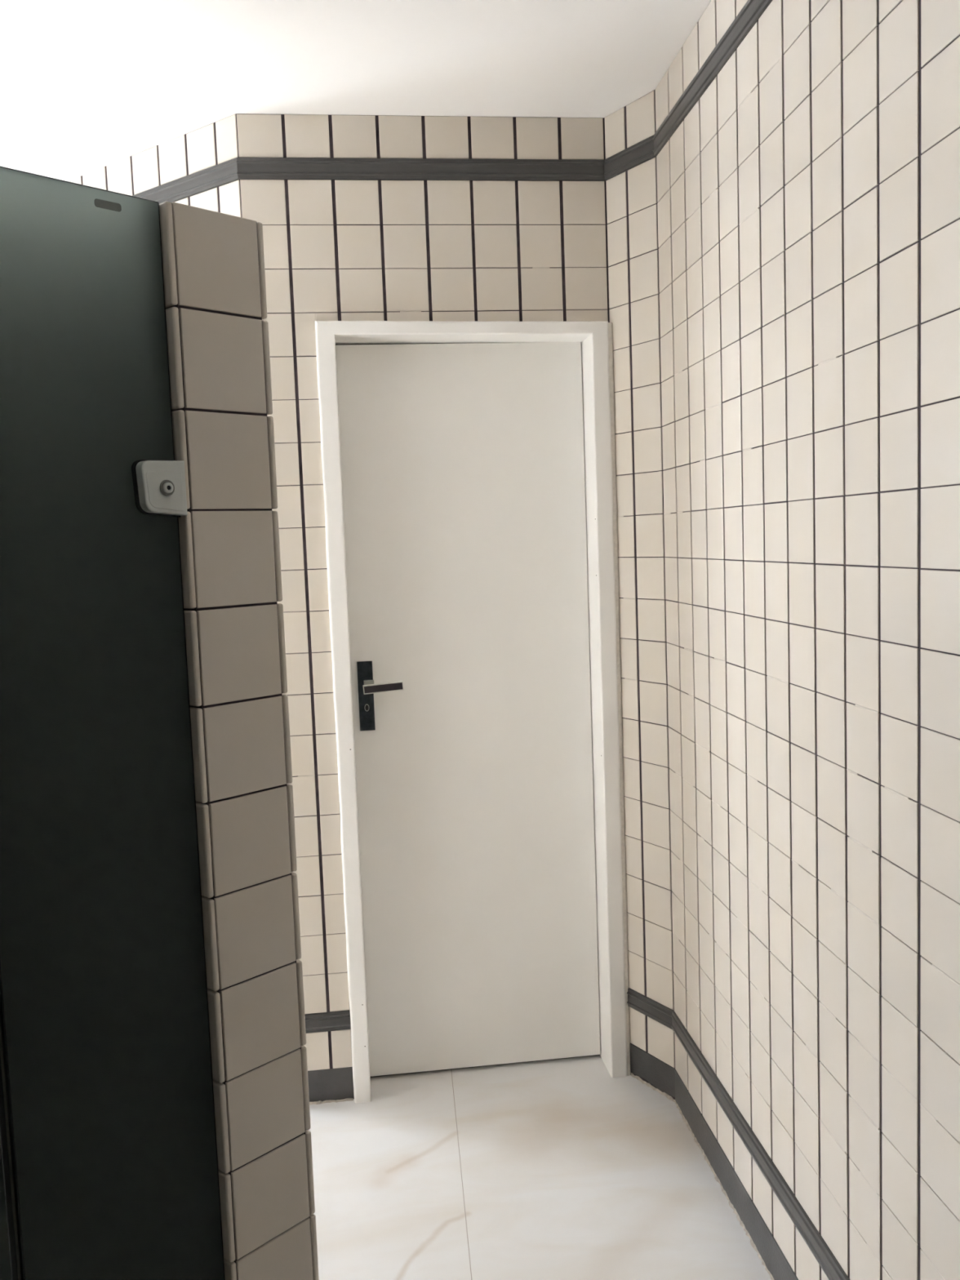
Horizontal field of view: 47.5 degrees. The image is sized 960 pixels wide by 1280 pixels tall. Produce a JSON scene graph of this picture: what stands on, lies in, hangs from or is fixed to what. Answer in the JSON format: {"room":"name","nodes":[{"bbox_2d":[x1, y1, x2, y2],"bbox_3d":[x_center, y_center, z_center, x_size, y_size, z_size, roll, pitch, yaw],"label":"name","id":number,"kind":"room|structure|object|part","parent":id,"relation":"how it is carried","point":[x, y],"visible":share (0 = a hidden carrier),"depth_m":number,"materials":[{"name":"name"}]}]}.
{"room":"public restroom","nodes":[
{"label":"public restroom","id":0,"kind":"room"},
{"bbox_2d":[0,1020,21,1279],"bbox_3d":[-0.894,0.545,0.842,0.210,1.932,1.442,3,7,42],"label":"wall","id":1,"kind":"structure","parent":0,"point":[1,1041],"depth_m":1.24,"materials":[{"name":"rubber"}]},
{"bbox_2d":[0,165,225,1279],"bbox_3d":[-0.398,0.443,1.195,0.240,1.834,0.031,-7,7,-43],"label":"door","id":2,"kind":"structure","parent":1,"relation":"in","point":[104,1015],"depth_m":1.16,"materials":[{"name":"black glass"}]},
{"bbox_2d":[69,114,241,217],"bbox_3d":[-1.863,-0.076,3.975,3.319,2.663,0.120,2,7,37],"label":"wall","id":3,"kind":"structure","parent":0,"point":[214,144],"depth_m":2.94,"materials":[{"name":"beige tile"}]},
{"bbox_2d":[133,157,239,204],"bbox_3d":[-1.896,-1.258,3.780,3.206,0.054,0.012,2,7,37],"label":"trim","id":4,"kind":"structure","parent":3,"relation":"attached to","point":[224,173],"depth_m":2.91,"materials":[{"name":"grey ceramic"}]},
{"bbox_2d":[159,200,319,1279],"bbox_3d":[-0.734,0.454,1.758,1.280,1.933,0.130,3,7,42],"label":"wall","id":5,"kind":"structure","parent":0,"point":[213,262],"depth_m":1.29,"materials":[{"name":"beige tile"}]},
{"bbox_2d":[0,0,711,181],"bbox_3d":[-1.099,-1.307,1.963,6.906,0.100,3.538,2,7,37],"label":"ceiling","id":6,"kind":"structure","parent":0,"point":[86,86],"depth_m":2.52,"materials":[{"name":"white paint"}]},
{"bbox_2d":[235,113,608,1099],"bbox_3d":[-0.069,-0.056,3.045,1.043,2.663,0.120,-3,5,-7],"label":"wall","id":7,"kind":"structure","parent":0,"point":[335,250],"depth_m":2.90,"materials":[{"name":"beige tile"}]},
{"bbox_2d":[304,1010,351,1033],"bbox_3d":[-0.452,1.064,3.031,0.182,0.054,0.012,-3,5,-7],"label":"trim","id":8,"kind":"structure","parent":7,"relation":"attached to","point":[333,1020],"depth_m":3.03,"materials":[{"name":"grey ceramic"}]},
{"bbox_2d":[307,1066,353,1105],"bbox_3d":[-0.445,1.248,3.049,0.178,0.095,0.012,-3,5,-7],"label":"baseboard","id":9,"kind":"structure","parent":7,"relation":"attached to","point":[331,1085],"depth_m":3.05,"materials":[{"name":"grey tile"}]},
{"bbox_2d":[236,157,605,181],"bbox_3d":[-0.144,-1.238,2.869,0.972,0.054,0.012,-3,5,-7],"label":"trim","id":10,"kind":"structure","parent":7,"relation":"attached to","point":[248,168],"depth_m":2.86,"materials":[{"name":"grey ceramic"}]},
{"bbox_2d":[315,320,631,1102],"bbox_3d":[0.008,0.203,3.107,0.936,2.331,0.223,-3,5,-7],"label":"door","id":11,"kind":"structure","parent":7,"relation":"in","point":[469,475],"depth_m":3.10,"materials":[{"name":"white paint"}]},
{"bbox_3d":[-0.268,0.132,3.031,0.113,0.031,0.013,-3,5,-7],"label":"lever","id":12,"kind":"part","parent":11,"relation":"part of","materials":[{"name":"black metal"}]},
{"bbox_2d":[307,1055,771,1279],"bbox_3d":[-0.999,1.443,2.216,6.906,0.100,3.538,2,7,37],"label":"floor","id":13,"kind":"structure","parent":0,"point":[559,1169],"depth_m":2.64,"materials":[{"name":"tile"}]},
{"bbox_2d":[0,1054,17,1279],"bbox_3d":[-0.885,0.557,0.692,0.030,1.934,1.172,3,7,42],"label":"panel","id":14,"kind":"object","parent":13,"relation":"on","point":[8,1261],"visible":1,"depth_m":1.11,"materials":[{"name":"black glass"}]},
{"bbox_2d":[604,89,675,1099],"bbox_3d":[0.471,-0.072,3.006,0.120,2.663,0.310,-5,6,-32],"label":"wall","id":15,"kind":"structure","parent":0,"point":[631,195],"depth_m":2.94,"materials":[{"name":"beige tile"}]},
{"bbox_2d":[604,134,655,180],"bbox_3d":[0.387,-1.255,2.843,0.012,0.054,0.208,-5,6,-32],"label":"trim","id":16,"kind":"structure","parent":15,"relation":"attached to","point":[642,152],"depth_m":2.84,"materials":[{"name":"grey ceramic"}]},
{"bbox_2d":[626,987,673,1029],"bbox_3d":[0.471,1.028,3.053,0.012,0.054,0.208,-5,6,-32],"label":"trim","id":17,"kind":"structure","parent":15,"relation":"attached to","point":[645,1005],"depth_m":3.04,"materials":[{"name":"grey ceramic"}]},
{"bbox_2d":[630,1042,675,1102],"bbox_3d":[0.478,1.212,3.071,0.011,0.095,0.208,-5,6,-32],"label":"baseboard","id":18,"kind":"structure","parent":15,"relation":"attached to","point":[661,1075],"depth_m":3.06,"materials":[{"name":"grey tile"}]},
{"bbox_2d":[655,0,959,1279],"bbox_3d":[0.739,0.104,0.988,0.120,2.663,3.860,-3,5,-6],"label":"wall","id":19,"kind":"structure","parent":0,"point":[808,200],"depth_m":1.86,"materials":[{"name":"beige tile"}]},
{"bbox_2d":[652,0,772,156],"bbox_3d":[0.629,-1.086,0.915,0.012,0.054,3.719,-3,5,-6],"label":"trim","id":20,"kind":"structure","parent":19,"relation":"attached to","point":[750,13],"depth_m":2.29,"materials":[{"name":"grey ceramic"}]},
{"bbox_2d":[674,1069,798,1279],"bbox_3d":[0.721,1.381,1.142,0.012,0.095,3.720,-3,5,-6],"label":"baseboard","id":21,"kind":"structure","parent":19,"relation":"attached to","point":[771,1256],"depth_m":2.50,"materials":[{"name":"grey tile"}]},
{"bbox_2d":[671,1010,849,1279],"bbox_3d":[0.713,1.197,1.125,0.012,0.054,3.719,-3,5,-6],"label":"trim","id":22,"kind":"structure","parent":19,"relation":"attached to","point":[825,1258],"depth_m":2.27,"materials":[{"name":"grey ceramic"}]}
]}

